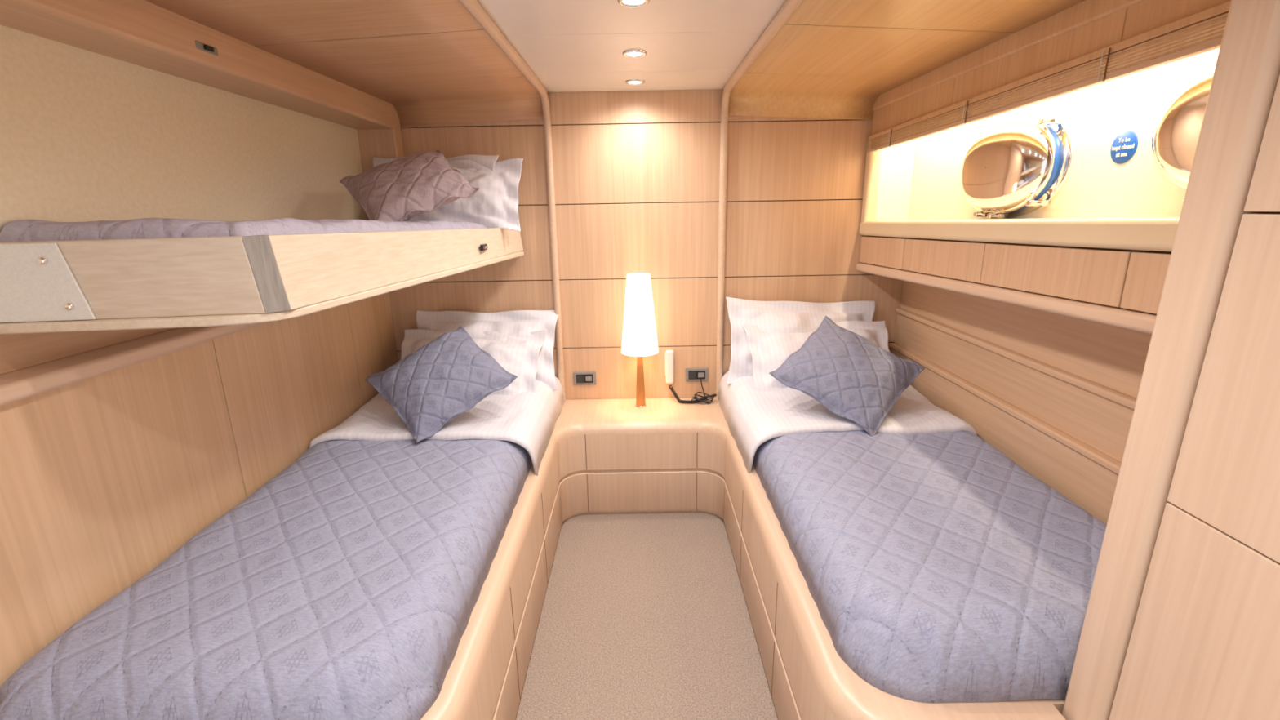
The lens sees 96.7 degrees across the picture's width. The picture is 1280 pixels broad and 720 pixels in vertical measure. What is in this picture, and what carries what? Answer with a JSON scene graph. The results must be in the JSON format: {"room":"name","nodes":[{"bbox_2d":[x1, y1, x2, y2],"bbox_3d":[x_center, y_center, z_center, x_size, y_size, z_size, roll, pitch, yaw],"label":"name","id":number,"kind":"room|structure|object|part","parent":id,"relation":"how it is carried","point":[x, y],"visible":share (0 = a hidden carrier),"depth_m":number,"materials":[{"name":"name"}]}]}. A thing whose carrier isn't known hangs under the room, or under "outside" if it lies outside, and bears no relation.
{"room":"yacht cabin","nodes":[
{"label":"yacht cabin","id":0,"kind":"room"},
{"bbox_2d":[0,25,398,686],"bbox_3d":[-1.405,0.133,1.324,0.185,2.140,3.700,-1,15,0],"label":"wall","id":1,"kind":"structure","parent":0,"point":[104,477],"depth_m":1.51,"materials":[{"name":"brown wood"}]},
{"bbox_3d":[-1.396,-0.024,1.226,0.050,0.105,3.593,-1,15,0],"label":"recess panel","id":2,"kind":"part","parent":1,"relation":"part of","materials":[{"name":"brown wood"}]},
{"bbox_3d":[-1.347,0.585,1.498,0.085,1.175,0.827,-1,15,0],"label":"panel","id":3,"kind":"part","parent":1,"relation":"part of","materials":[{"name":"brown wood"}]},
{"bbox_2d":[0,321,268,405],"bbox_3d":[-1.347,0.045,1.245,0.145,0.040,3.593,-1,15,0],"label":"wall ledge","id":4,"kind":"object","parent":1,"relation":"attached to","point":[15,385],"visible":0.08,"depth_m":1.36,"materials":[{"name":"brown wood"}]},
{"bbox_3d":[-1.380,-0.395,1.093,0.095,0.680,3.530,-1,15,0],"label":"panel","id":5,"kind":"part","parent":1,"relation":"part of","materials":[{"name":"beige plastic"}]},
{"bbox_2d":[0,217,524,333],"bbox_3d":[-0.956,-0.403,2.002,0.753,0.223,1.839,-1,15,0],"label":"bunk","id":6,"kind":"object","parent":1,"relation":"attached to","point":[144,273],"visible":0.98,"depth_m":1.20,"materials":[{"name":"brown wood"}]},
{"bbox_3d":[-1.228,-0.155,1.147,0.201,0.157,0.005,-3,15,-6],"label":"bracket plate","id":7,"kind":"part","parent":6,"relation":"part of","materials":[{"name":"white plastic"}]},
{"bbox_2d":[0,217,487,242],"bbox_3d":[-0.986,-0.414,1.992,0.678,0.195,1.708,-1,15,0],"label":"quilt","id":8,"kind":"object","parent":6,"relation":"on","point":[144,229],"depth_m":1.24,"materials":[{"name":"fabric"}]},
{"bbox_3d":[-0.796,-0.186,1.228,0.054,0.162,0.064,-1,15,0],"label":"corner post","id":9,"kind":"part","parent":6,"relation":"part of","materials":[{"name":"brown wood"}]},
{"bbox_2d":[339,150,479,221],"bbox_3d":[-0.903,-0.681,2.221,0.450,0.306,0.378,-10,18,-30],"label":"throw cushion","id":10,"kind":"object","parent":6,"relation":"on","point":[412,185],"visible":0.94,"depth_m":2.15,"materials":[{"name":"pink fabric"}]},
{"bbox_2d":[372,154,498,220],"bbox_3d":[-0.974,-0.792,2.683,0.600,0.341,0.178,-1,15,1],"label":"pillow","id":11,"kind":"object","parent":6,"relation":"on","point":[488,162],"visible":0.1,"depth_m":2.70,"materials":[{"name":"white fabric"}]},
{"bbox_2d":[408,158,523,231],"bbox_3d":[-0.814,-0.777,2.655,0.530,0.351,0.213,-2,15,-4],"label":"pillow","id":12,"kind":"object","parent":6,"relation":"on","point":[495,204],"visible":0.55,"depth_m":2.63,"materials":[{"name":"white fabric"}]},
{"bbox_3d":[-1.351,0.368,2.302,0.085,1.175,0.832,-1,15,0],"label":"panel","id":13,"kind":"part","parent":1,"relation":"part of","materials":[{"name":"brown wood"}]},
{"bbox_3d":[-1.354,0.202,2.919,0.085,1.175,0.440,-1,15,0],"label":"panel","id":14,"kind":"part","parent":1,"relation":"part of","materials":[{"name":"brown wood"}]},
{"bbox_2d":[203,44,214,52],"bbox_3d":[-1.160,-0.838,1.529,0.011,0.012,0.030,-1,15,0],"label":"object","id":15,"kind":"structure","parent":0,"point":[206,47],"depth_m":1.53,"materials":[{"name":"grey plastic"}]},
{"bbox_2d":[144,0,524,88],"bbox_3d":[-0.817,-0.976,1.711,0.730,0.047,1.277,-1,15,0],"label":"ceiling","id":16,"kind":"structure","parent":0,"point":[251,22],"depth_m":1.70,"materials":[{"name":"brown wood"}]},
{"bbox_2d":[355,76,542,128],"bbox_3d":[-0.820,-1.154,2.560,0.730,0.146,0.448,-1,15,0],"label":"ceiling","id":17,"kind":"structure","parent":0,"point":[504,99],"depth_m":2.70,"materials":[{"name":"brown wood"}]},
{"bbox_2d":[476,0,786,92],"bbox_3d":[-0.016,-0.905,1.050,2.900,0.120,3.700,-1,15,0],"label":"ceiling","id":18,"kind":"structure","parent":0,"point":[568,46],"depth_m":1.89,"materials":[{"name":"paint"}]},
{"bbox_3d":[-0.017,-0.993,1.570,0.870,0.020,0.548,-1,15,0],"label":"panel","id":19,"kind":"part","parent":18,"relation":"part of","materials":[{"name":"paint"}]},
{"bbox_2d":[617,0,649,7],"bbox_3d":[-0.017,-0.971,1.540,0.088,0.007,0.088,-1,15,0],"label":"recessed light","id":20,"kind":"object","parent":18,"relation":"in","point":[628,3],"depth_m":1.55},
{"bbox_3d":[-0.020,-1.135,2.097,0.870,0.020,0.538,-1,15,0],"label":"panel","id":21,"kind":"part","parent":18,"relation":"part of","materials":[{"name":"paint"}]},
{"bbox_3d":[-0.022,-1.258,2.551,0.870,0.020,0.400,-1,15,0],"label":"panel","id":22,"kind":"part","parent":18,"relation":"part of","materials":[{"name":"paint"}]},
{"bbox_2d":[622,49,646,57],"bbox_3d":[-0.019,-1.114,2.071,0.088,0.007,0.088,-1,15,0],"label":"recessed light","id":23,"kind":"object","parent":18,"relation":"in","point":[631,53],"depth_m":2.06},
{"bbox_2d":[625,79,644,84],"bbox_3d":[-0.022,-1.242,2.544,0.088,0.007,0.088,-1,15,0],"label":"recessed light","id":24,"kind":"object","parent":18,"relation":"in","point":[633,82],"depth_m":2.54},
{"bbox_2d":[409,120,869,347],"bbox_3d":[-0.006,-0.362,3.068,2.900,2.140,0.088,-1,15,0],"label":"wall","id":25,"kind":"structure","parent":0,"point":[815,120],"depth_m":2.90,"materials":[{"name":"brown wood"}]},
{"bbox_2d":[356,128,404,220],"bbox_3d":[-1.300,-0.822,2.824,0.270,0.600,0.093,-1,15,0],"label":"post","id":26,"kind":"object","parent":25,"relation":"attached to","point":[379,143],"visible":0.24,"depth_m":2.72,"materials":[{"name":"brown wood"}]},
{"bbox_2d":[0,0,400,130],"bbox_3d":[-1.298,-0.721,1.039,0.270,0.145,3.593,-1,15,0],"label":"beam","id":27,"kind":"structure","parent":26,"relation":"on","point":[141,33],"depth_m":1.51,"materials":[{"name":"brown wood"}]},
{"bbox_2d":[195,40,218,56],"bbox_3d":[-1.165,-0.838,1.529,0.006,0.020,0.080,-1,15,0],"label":"latch plate","id":28,"kind":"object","parent":27,"relation":"attached to","point":[199,45],"depth_m":1.51,"materials":[{"name":"silver metal"}]},
{"bbox_2d":[388,280,555,351],"bbox_3d":[-0.919,-0.235,3.044,0.966,0.365,0.018,-1,15,0],"label":"panel","id":29,"kind":"object","parent":25,"relation":"attached to","point":[496,296],"visible":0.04,"depth_m":3.01,"materials":[{"name":"brown wood"}]},
{"bbox_2d":[400,125,547,204],"bbox_3d":[-0.932,-0.964,2.847,0.966,0.373,0.018,-1,15,0],"label":"panel","id":30,"kind":"object","parent":25,"relation":"attached to","point":[526,143],"visible":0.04,"depth_m":2.81,"materials":[{"name":"brown wood"}]},
{"bbox_2d":[396,347,558,377],"bbox_3d":[-0.913,0.119,3.139,0.966,0.361,0.018,-1,15,0],"label":"panel","id":31,"kind":"object","parent":25,"relation":"attached to","point":[398,353],"visible":0.02,"depth_m":3.10,"materials":[{"name":"brown wood"}]},
{"bbox_2d":[421,118,543,127],"bbox_3d":[-0.936,-1.226,2.776,0.966,0.163,0.018,-1,15,0],"label":"panel","id":32,"kind":"object","parent":25,"relation":"attached to","point":[529,122],"visible":0.04,"depth_m":2.79,"materials":[{"name":"brown wood"}]},
{"bbox_2d":[429,204,552,281],"bbox_3d":[-0.926,-0.598,2.946,0.966,0.378,0.018,-1,15,0],"label":"panel","id":33,"kind":"object","parent":25,"relation":"attached to","point":[535,264],"visible":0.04,"depth_m":2.96,"materials":[{"name":"brown wood"}]},
{"bbox_2d":[458,0,565,400],"bbox_3d":[-0.433,-0.068,1.221,0.036,1.580,3.598,-1,15,0],"label":"trim","id":34,"kind":"structure","parent":25,"relation":"attached to","point":[474,8],"depth_m":2.78,"materials":[{"name":"brown wood"}]},
{"bbox_2d":[546,88,723,124],"bbox_3d":[-0.022,-1.242,2.776,0.856,0.163,0.018,-1,15,0],"label":"panel","id":35,"kind":"object","parent":25,"relation":"attached to","point":[664,106],"visible":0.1,"depth_m":2.77,"materials":[{"name":"brown wood"}]},
{"bbox_2d":[551,122,720,204],"bbox_3d":[-0.017,-0.980,2.847,0.856,0.373,0.018,-1,15,0],"label":"panel","id":36,"kind":"object","parent":25,"relation":"attached to","point":[657,162],"visible":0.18,"depth_m":2.84,"materials":[{"name":"brown wood"}]},
{"bbox_2d":[555,202,719,279],"bbox_3d":[-0.011,-0.614,2.946,0.856,0.378,0.018,-1,15,0],"label":"panel","id":37,"kind":"object","parent":25,"relation":"attached to","point":[659,240],"visible":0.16,"depth_m":2.94,"materials":[{"name":"brown wood"}]},
{"bbox_2d":[559,277,717,347],"bbox_3d":[-0.004,-0.251,3.044,0.856,0.365,0.018,-1,15,0],"label":"panel","id":38,"kind":"object","parent":25,"relation":"attached to","point":[686,308],"visible":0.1,"depth_m":3.03,"materials":[{"name":"brown wood"}]},
{"bbox_2d":[563,345,716,399],"bbox_3d":[0.002,0.103,3.139,0.856,0.361,0.018,-1,15,0],"label":"panel","id":39,"kind":"object","parent":25,"relation":"attached to","point":[615,371],"visible":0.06,"depth_m":3.12,"materials":[{"name":"brown wood"}]},
{"bbox_2d":[573,371,595,385],"bbox_3d":[-0.303,0.102,3.118,0.124,0.074,0.018,-1,15,0],"label":"wall socket","id":40,"kind":"object","parent":39,"relation":"attached to","point":[582,377],"visible":1,"depth_m":3.11,"materials":[{"name":"grey plastic"}]},
{"bbox_2d":[576,375,583,382],"bbox_3d":[-0.327,0.104,3.111,0.040,0.040,0.005,-1,15,0],"label":"switch","id":41,"kind":"object","parent":40,"relation":"attached to","point":[580,379],"depth_m":3.11,"materials":[{"name":"plastic"}]},
{"bbox_2d":[685,368,708,381],"bbox_3d":[0.311,0.081,3.115,0.124,0.074,0.018,-1,15,0],"label":"wall socket","id":42,"kind":"object","parent":39,"relation":"attached to","point":[691,374],"visible":1,"depth_m":3.11,"materials":[{"name":"grey plastic"}]},
{"bbox_2d":[688,371,696,378],"bbox_3d":[0.287,0.083,3.109,0.040,0.040,0.005,-1,15,0],"label":"switch","id":43,"kind":"object","parent":42,"relation":"attached to","point":[692,375],"depth_m":3.11,"materials":[{"name":"plastic"}]},
{"bbox_2d":[715,0,803,398],"bbox_3d":[0.431,-0.083,1.221,0.036,1.580,3.598,-1,15,0],"label":"trim","id":44,"kind":"structure","parent":25,"relation":"attached to","point":[789,6],"depth_m":2.79,"materials":[{"name":"brown wood"}]},
{"bbox_2d":[728,115,854,121],"bbox_3d":[0.893,-1.258,2.776,0.966,0.163,0.018,-1,15,0],"label":"panel","id":45,"kind":"object","parent":25,"relation":"attached to","point":[731,117],"visible":0.04,"depth_m":2.79,"materials":[{"name":"brown wood"}]},
{"bbox_2d":[724,200,871,276],"bbox_3d":[0.904,-0.629,2.946,0.966,0.378,0.018,-1,15,0],"label":"panel","id":46,"kind":"object","parent":25,"relation":"attached to","point":[779,237],"visible":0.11,"depth_m":2.94,"materials":[{"name":"brown wood"}]},
{"bbox_2d":[726,120,872,201],"bbox_3d":[0.898,-0.996,2.847,0.966,0.373,0.018,-1,15,0],"label":"panel","id":47,"kind":"object","parent":25,"relation":"attached to","point":[797,160],"visible":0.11,"depth_m":2.84,"materials":[{"name":"brown wood"}]},
{"bbox_2d":[722,342,894,375],"bbox_3d":[0.917,0.087,3.139,0.966,0.361,0.018,-1,15,0],"label":"panel","id":48,"kind":"object","parent":25,"relation":"attached to","point":[726,348],"visible":0.02,"depth_m":3.10,"materials":[{"name":"brown wood"}]},
{"bbox_2d":[723,274,902,345],"bbox_3d":[0.910,-0.267,3.044,0.966,0.365,0.018,-1,15,0],"label":"panel","id":49,"kind":"object","parent":25,"relation":"attached to","point":[886,291],"visible":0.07,"depth_m":3.01,"materials":[{"name":"brown wood"}]},
{"bbox_2d":[875,139,916,220],"bbox_3d":[1.263,-0.983,2.813,0.170,0.610,0.053,-1,15,0],"label":"recess end lining","id":50,"kind":"object","parent":25,"relation":"attached to","point":[897,162],"visible":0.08,"depth_m":2.81,"materials":[{"name":"white paint"}]},
{"bbox_2d":[515,508,778,719],"bbox_3d":[0.020,1.161,1.608,2.900,0.040,3.700,-1,15,0],"label":"floor","id":51,"kind":"structure","parent":0,"point":[643,615],"depth_m":2.12,"materials":[{"name":"carpet"}]},
{"bbox_2d":[420,436,561,719],"bbox_3d":[-0.839,0.750,2.166,0.916,0.492,2.180,-1,15,0],"label":"bed base","id":52,"kind":"object","parent":51,"relation":"on","point":[485,678],"visible":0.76,"depth_m":1.71,"materials":[{"name":"beige wood"}]},
{"bbox_2d":[0,376,564,719],"bbox_3d":[-0.857,0.423,2.100,0.899,0.207,2.112,-1,15,0],"label":"bedding","id":53,"kind":"object","parent":52,"relation":"on","point":[348,585],"depth_m":1.37,"materials":[{"name":"purple fabric"}]},
{"bbox_2d":[364,325,517,443],"bbox_3d":[-0.846,0.080,2.417,0.508,0.344,0.435,13,21,42],"label":"throw cushion","id":54,"kind":"object","parent":52,"relation":"on","point":[444,379],"visible":1,"depth_m":2.34,"materials":[{"name":"fabric"}]},
{"bbox_2d":[382,328,546,398],"bbox_3d":[-0.850,0.029,2.798,0.745,0.310,0.341,-1,15,2],"label":"pillow","id":55,"kind":"object","parent":52,"relation":"on","point":[519,357],"visible":0.44,"depth_m":2.81,"materials":[{"name":"white fabric"}]},
{"bbox_2d":[415,310,558,390],"bbox_3d":[-0.801,-0.053,2.946,0.764,0.386,0.242,-1,15,0],"label":"pillow","id":56,"kind":"object","parent":52,"relation":"on","point":[516,323],"visible":0.51,"depth_m":2.95,"materials":[{"name":"white fabric"}]},
{"bbox_2d":[551,396,730,523],"bbox_3d":[0.009,0.517,2.973,0.890,0.492,0.512,-1,15,0],"label":"nightstand","id":57,"kind":"object","parent":51,"relation":"on","point":[666,455],"visible":0.9,"depth_m":2.84,"materials":[{"name":"brown wood"}]},
{"bbox_2d":[621,272,658,408],"bbox_3d":[-0.002,-0.092,2.938,0.194,0.700,0.194,-1,15,0],"label":"table lamp","id":58,"kind":"object","parent":57,"relation":"on","point":[639,336],"visible":1,"depth_m":2.85,"materials":[{"name":"fabric"}]},
{"bbox_3d":[-0.004,-0.235,2.899,0.194,0.400,0.194,-1,15,0],"label":"lamp shade","id":59,"kind":"part","parent":58,"relation":"part of","materials":[{"name":"fabric"}]},
{"bbox_3d":[0.002,0.122,2.995,0.048,0.160,0.048,-1,15,0],"label":"stem wood","id":60,"kind":"part","parent":58,"relation":"part of","materials":[{"name":"orange wood"}]},
{"bbox_3d":[0.004,0.219,3.021,0.051,0.041,0.051,-1,15,0],"label":"stem","id":61,"kind":"part","parent":58,"relation":"part of","materials":[{"name":"brown wood"}]},
{"bbox_2d":[724,433,1066,719],"bbox_3d":[0.880,0.712,2.195,0.946,0.492,2.120,-1,15,0],"label":"bed base","id":62,"kind":"object","parent":51,"relation":"on","point":[807,679],"visible":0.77,"depth_m":1.57,"materials":[{"name":"beige wood"}]},
{"bbox_2d":[725,297,875,384],"bbox_3d":[0.839,-0.094,2.941,0.806,0.454,0.222,-1,15,0],"label":"pillow","id":63,"kind":"object","parent":62,"relation":"on","point":[771,317],"visible":0.46,"depth_m":2.94,"materials":[{"name":"white fabric"}]},
{"bbox_2d":[741,320,890,391],"bbox_3d":[0.900,-0.004,2.813,0.751,0.323,0.322,-1,15,-2],"label":"pillow","id":64,"kind":"object","parent":62,"relation":"on","point":[769,351],"visible":0.39,"depth_m":2.80,"materials":[{"name":"white fabric"}]},
{"bbox_2d":[768,315,924,436],"bbox_3d":[0.882,0.049,2.420,0.520,0.378,0.439,10,19,35],"label":"throw cushion","id":65,"kind":"object","parent":62,"relation":"on","point":[860,381],"visible":1,"depth_m":2.34,"materials":[{"name":"fabric"}]},
{"bbox_2d":[717,370,1106,703],"bbox_3d":[0.884,0.379,2.151,0.926,0.208,2.004,-1,15,0],"label":"bedding","id":66,"kind":"object","parent":62,"relation":"on","point":[938,568],"depth_m":1.52,"materials":[{"name":"purple fabric"}]},
{"bbox_2d":[1062,0,1279,719],"bbox_3d":[1.148,0.377,0.294,0.558,2.120,1.560,-1,15,0],"label":"closet","id":67,"kind":"object","parent":51,"relation":"on","point":[1182,619],"visible":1,"depth_m":0.88,"materials":[{"name":"brown wood"}]},
{"bbox_3d":[0.919,0.664,0.322,0.046,0.477,1.468,-1,15,0],"label":"panel","id":68,"kind":"part","parent":67,"relation":"part of","materials":[{"name":"brown wood"}]},
{"bbox_3d":[0.914,0.202,0.198,0.039,0.473,1.468,-1,15,0],"label":"panel","id":69,"kind":"part","parent":67,"relation":"part of","materials":[{"name":"brown wood"}]},
{"bbox_3d":[0.909,-0.257,0.074,0.033,0.471,1.468,-1,15,0],"label":"panel","id":70,"kind":"part","parent":67,"relation":"part of","materials":[{"name":"brown wood"}]},
{"bbox_2d":[664,350,716,404],"bbox_3d":[0.272,0.087,3.057,0.283,0.280,0.106,1,15,7],"label":"wall telephone","id":71,"kind":"object","parent":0,"point":[668,354],"visible":1,"depth_m":3.06,"materials":[{"name":"white plastic"}]},
{"bbox_2d":[700,377,706,399],"bbox_3d":[0.347,0.158,3.095,0.010,0.111,0.063,-11,18,-32],"label":"cable","id":72,"kind":"object","parent":71,"relation":"attached to","point":[700,378],"depth_m":3.10,"materials":[{"name":"black plastic"}]},
{"bbox_2d":[728,72,915,119],"bbox_3d":[0.779,-1.182,2.560,0.730,0.146,0.448,-1,15,0],"label":"ceiling","id":73,"kind":"structure","parent":0,"point":[755,94],"depth_m":2.70,"materials":[{"name":"brown wood"}]},
{"bbox_2d":[745,0,1085,78],"bbox_3d":[0.783,-1.004,1.711,0.730,0.047,1.277,-1,15,0],"label":"ceiling","id":74,"kind":"structure","parent":0,"point":[795,49],"depth_m":1.76,"materials":[{"name":"brown wood"}]},
{"bbox_2d":[859,0,1230,314],"bbox_3d":[1.327,0.086,1.324,0.350,2.140,3.700,-1,15,0],"label":"wall","id":75,"kind":"structure","parent":0,"point":[1123,279],"depth_m":1.64,"materials":[{"name":"brown wood"}]},
{"bbox_2d":[861,139,881,222],"bbox_3d":[1.154,-0.883,2.835,0.062,0.410,0.063,-1,15,0],"label":"recess end","id":76,"kind":"object","parent":75,"relation":"attached to","point":[873,164],"depth_m":2.82,"materials":[{"name":"paint"}]},
{"bbox_2d":[859,235,911,269],"bbox_3d":[1.156,-0.516,2.708,0.030,0.146,0.494,-1,15,0],"label":"drawer","id":77,"kind":"object","parent":75,"relation":"in","point":[890,252],"depth_m":2.66,"materials":[{"name":"brown wood"}]},
{"bbox_3d":[1.153,-1.058,2.435,0.027,0.165,0.741,-1,15,0],"label":"valance panel","id":78,"kind":"part","parent":75,"relation":"part of","materials":[{"name":"brown wood"}]},
{"bbox_2d":[902,239,986,283],"bbox_3d":[1.158,-0.390,2.184,0.030,0.148,0.576,-1,15,0],"label":"drawer","id":79,"kind":"object","parent":75,"relation":"in","point":[960,260],"depth_m":2.12,"materials":[{"name":"brown wood"}]},
{"bbox_2d":[889,347,1118,524],"bbox_3d":[1.399,0.561,2.208,0.062,0.760,2.028,-1,15,0],"label":"board","id":80,"kind":"object","parent":75,"relation":"attached to","point":[1084,482],"visible":0.2,"depth_m":1.99,"materials":[{"name":"brown wood"}]},
{"bbox_2d":[888,342,1121,475],"bbox_3d":[1.387,0.182,2.105,0.072,0.025,2.028,-1,15,0],"label":"ledge","id":81,"kind":"object","parent":75,"relation":"attached to","point":[1097,456],"visible":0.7,"depth_m":2.02,"materials":[{"name":"brown wood"}]},
{"bbox_2d":[856,262,1156,333],"bbox_3d":[1.273,-0.252,1.988,0.285,0.097,2.028,-1,15,0],"label":"rail","id":82,"kind":"object","parent":75,"relation":"attached to","point":[1138,321],"depth_m":1.64,"materials":[{"name":"beige wood"}]},
{"bbox_2d":[894,313,1133,462],"bbox_3d":[1.401,0.090,2.081,0.042,0.165,2.028,-1,15,0],"label":"board","id":83,"kind":"object","parent":75,"relation":"attached to","point":[1102,424],"visible":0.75,"depth_m":2.02,"materials":[{"name":"brown wood"}]},
{"bbox_2d":[895,307,1136,409],"bbox_3d":[1.393,-0.002,2.056,0.054,0.025,2.028,-1,15,0],"label":"ledge","id":84,"kind":"object","parent":75,"relation":"attached to","point":[1117,397],"visible":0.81,"depth_m":1.98,"materials":[{"name":"brown wood"}]},
{"bbox_2d":[859,216,1179,252],"bbox_3d":[1.270,-0.443,1.936,0.285,0.128,2.028,-1,15,0],"label":"sill","id":85,"kind":"structure","parent":75,"relation":"attached to","point":[1141,233],"depth_m":1.57,"materials":[{"name":"paint"}]},
{"bbox_2d":[973,211,983,217],"bbox_3d":[1.318,-0.561,2.186,0.066,0.020,0.020,-1,15,0],"label":"dog block","id":86,"kind":"object","parent":85,"relation":"on","point":[976,214],"visible":0.48,"depth_m":2.18,"materials":[{"name":"metal"}]},
{"bbox_2d":[986,213,1007,218],"bbox_3d":[1.319,-0.531,2.100,0.066,0.020,0.020,-1,15,0],"label":"dog block","id":87,"kind":"object","parent":85,"relation":"on","point":[991,215],"visible":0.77,"depth_m":2.09,"materials":[{"name":"metal"}]},
{"bbox_2d":[867,235,1171,253],"bbox_3d":[1.293,-0.339,1.964,0.242,0.206,2.028,-1,15,0],"label":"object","id":88,"kind":"object","parent":75,"relation":"attached to","point":[868,236],"visible":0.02,"depth_m":1.64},
{"bbox_2d":[982,115,1060,218],"bbox_3d":[1.304,-0.649,1.965,0.018,0.316,0.317,-1,15,0],"label":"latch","id":89,"kind":"structure","parent":75,"relation":"in","point":[1055,119],"depth_m":1.84,"materials":[{"name":"metal"}]},
{"bbox_3d":[1.306,-0.550,2.147,0.018,0.018,0.018,-1,15,0],"label":"dog knob","id":90,"kind":"part","parent":89,"relation":"part of","materials":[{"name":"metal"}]},
{"bbox_3d":[1.306,-0.520,2.061,0.018,0.018,0.018,-1,15,0],"label":"dog knob","id":91,"kind":"part","parent":89,"relation":"part of","materials":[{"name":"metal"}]},
{"bbox_2d":[968,116,1054,213],"bbox_3d":[1.306,-0.697,2.055,0.016,0.327,0.525,-1,15,0],"label":"rim","id":92,"kind":"object","parent":89,"relation":"attached to","point":[1050,141],"visible":0.59,"depth_m":1.85,"materials":[{"name":"metal"}]},
{"bbox_2d":[958,120,1048,211],"bbox_3d":[1.274,-0.696,2.055,0.048,0.309,0.497,-1,15,0],"label":"porthole","id":93,"kind":"object","parent":92,"relation":"attached to","point":[1014,153],"visible":1,"depth_m":1.97,"materials":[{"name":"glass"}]},
{"bbox_2d":[1038,117,1062,124],"bbox_3d":[1.315,-0.765,1.822,0.066,0.020,0.020,-1,15,0],"label":"dog block","id":94,"kind":"object","parent":92,"relation":"attached to","point":[1043,121],"visible":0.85,"depth_m":1.81,"materials":[{"name":"metal"}]},
{"bbox_3d":[1.306,-0.510,1.848,0.018,0.018,0.018,-1,15,0],"label":"dog knob","id":95,"kind":"part","parent":89,"relation":"part of","materials":[{"name":"metal"}]},
{"bbox_3d":[1.302,-0.754,1.782,0.018,0.018,0.018,-1,15,0],"label":"dog knob","id":96,"kind":"part","parent":89,"relation":"part of","materials":[{"name":"metal"}]},
{"bbox_2d":[900,280,1151,398],"bbox_3d":[1.404,-0.145,2.017,0.028,0.272,2.028,-1,15,0],"label":"board","id":97,"kind":"object","parent":75,"relation":"attached to","point":[1113,357],"visible":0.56,"depth_m":1.94,"materials":[{"name":"brown wood"}]},
{"bbox_3d":[1.156,-0.874,1.712,0.027,0.144,0.748,-1,15,0],"label":"valance panel","id":98,"kind":"part","parent":75,"relation":"part of","materials":[{"name":"brown wood"}]},
{"bbox_2d":[866,0,1231,153],"bbox_3d":[1.130,-0.825,1.827,0.025,0.133,1.998,-1,15,0],"label":"blind","id":99,"kind":"object","parent":75,"relation":"attached to","point":[1202,32],"visible":0.89,"depth_m":1.44,"materials":[{"name":"brown wood"}]},
{"bbox_3d":[1.120,-0.850,1.951,0.005,0.073,0.004,-1,15,0],"label":"ladder cord","id":100,"kind":"part","parent":99,"relation":"part of","materials":[{"name":"brown fabric"}]},
{"bbox_3d":[1.122,-0.717,1.386,0.004,0.070,0.003,-1,15,0],"label":"lift cord","id":101,"kind":"part","parent":99,"relation":"part of","materials":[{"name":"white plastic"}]},
{"bbox_3d":[1.122,-0.710,1.367,0.005,0.073,0.004,-1,15,0],"label":"ladder cord","id":102,"kind":"part","parent":99,"relation":"part of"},
{"bbox_2d":[980,243,1140,307],"bbox_3d":[1.161,-0.256,1.625,0.030,0.148,0.566,-1,15,0],"label":"drawer","id":103,"kind":"object","parent":75,"relation":"in","point":[1095,276],"depth_m":1.55,"materials":[{"name":"brown wood"}]},
{"bbox_2d":[908,48,1219,219],"bbox_3d":[1.380,-0.714,1.864,0.055,0.760,2.028,-1,15,0],"label":"lining","id":104,"kind":"object","parent":75,"relation":"attached to","point":[1095,186],"visible":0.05,"depth_m":1.69,"materials":[{"name":"white paint"}]},
{"bbox_2d":[1006,112,1072,217],"bbox_3d":[1.341,-0.697,2.055,0.024,0.350,0.562,-1,15,0],"label":"flange","id":105,"kind":"object","parent":104,"relation":"attached to","point":[1064,135],"visible":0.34,"depth_m":1.82,"materials":[{"name":"metal"}]},
{"bbox_2d":[1012,117,1060,212],"bbox_3d":[1.321,-0.697,2.055,0.018,0.323,0.518,-1,15,0],"label":"gasket","id":106,"kind":"object","parent":105,"relation":"attached to","point":[1057,148],"visible":0.38,"depth_m":1.82,"materials":[{"name":"blue rubber"}]},
{"bbox_2d":[1026,200,1048,206],"bbox_3d":[1.319,-0.521,1.888,0.066,0.020,0.020,-1,15,0],"label":"dog block","id":107,"kind":"object","parent":105,"relation":"attached to","point":[1029,202],"visible":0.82,"depth_m":1.88,"materials":[{"name":"metal"}]},
{"bbox_2d":[1110,130,1137,164],"bbox_3d":[1.352,-0.595,1.591,0.004,0.088,0.088,-1,15,0],"label":"safety sign","id":108,"kind":"object","parent":104,"relation":"attached to","point":[1124,146],"visible":1,"depth_m":1.59,"materials":[{"name":"blue plastic"}]},
{"bbox_2d":[1151,55,1217,190],"bbox_3d":[1.309,-0.513,1.204,0.016,0.327,0.505,-1,15,0],"label":"rim","id":109,"kind":"object","parent":104,"relation":"attached to","point":[1161,171],"visible":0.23,"depth_m":1.38,"materials":[{"name":"metal"}]},
{"bbox_2d":[1151,58,1217,186],"bbox_3d":[1.277,-0.513,1.204,0.048,0.309,0.478,-1,15,0],"label":"porthole","id":110,"kind":"object","parent":109,"relation":"attached to","point":[1178,124],"visible":0.38,"depth_m":1.32,"materials":[{"name":"metal"}]},
{"bbox_2d":[1120,252,1171,314],"bbox_3d":[1.163,-0.145,1.163,0.030,0.142,0.376,-1,15,0],"label":"drawer","id":111,"kind":"object","parent":75,"relation":"in","point":[1143,274],"depth_m":1.30,"materials":[{"name":"brown wood"}]},
{"bbox_3d":[1.159,-0.716,1.089,0.027,0.123,0.533,-1,15,0],"label":"valance panel","id":112,"kind":"part","parent":75,"relation":"part of","materials":[{"name":"brown wood"}]}
]}

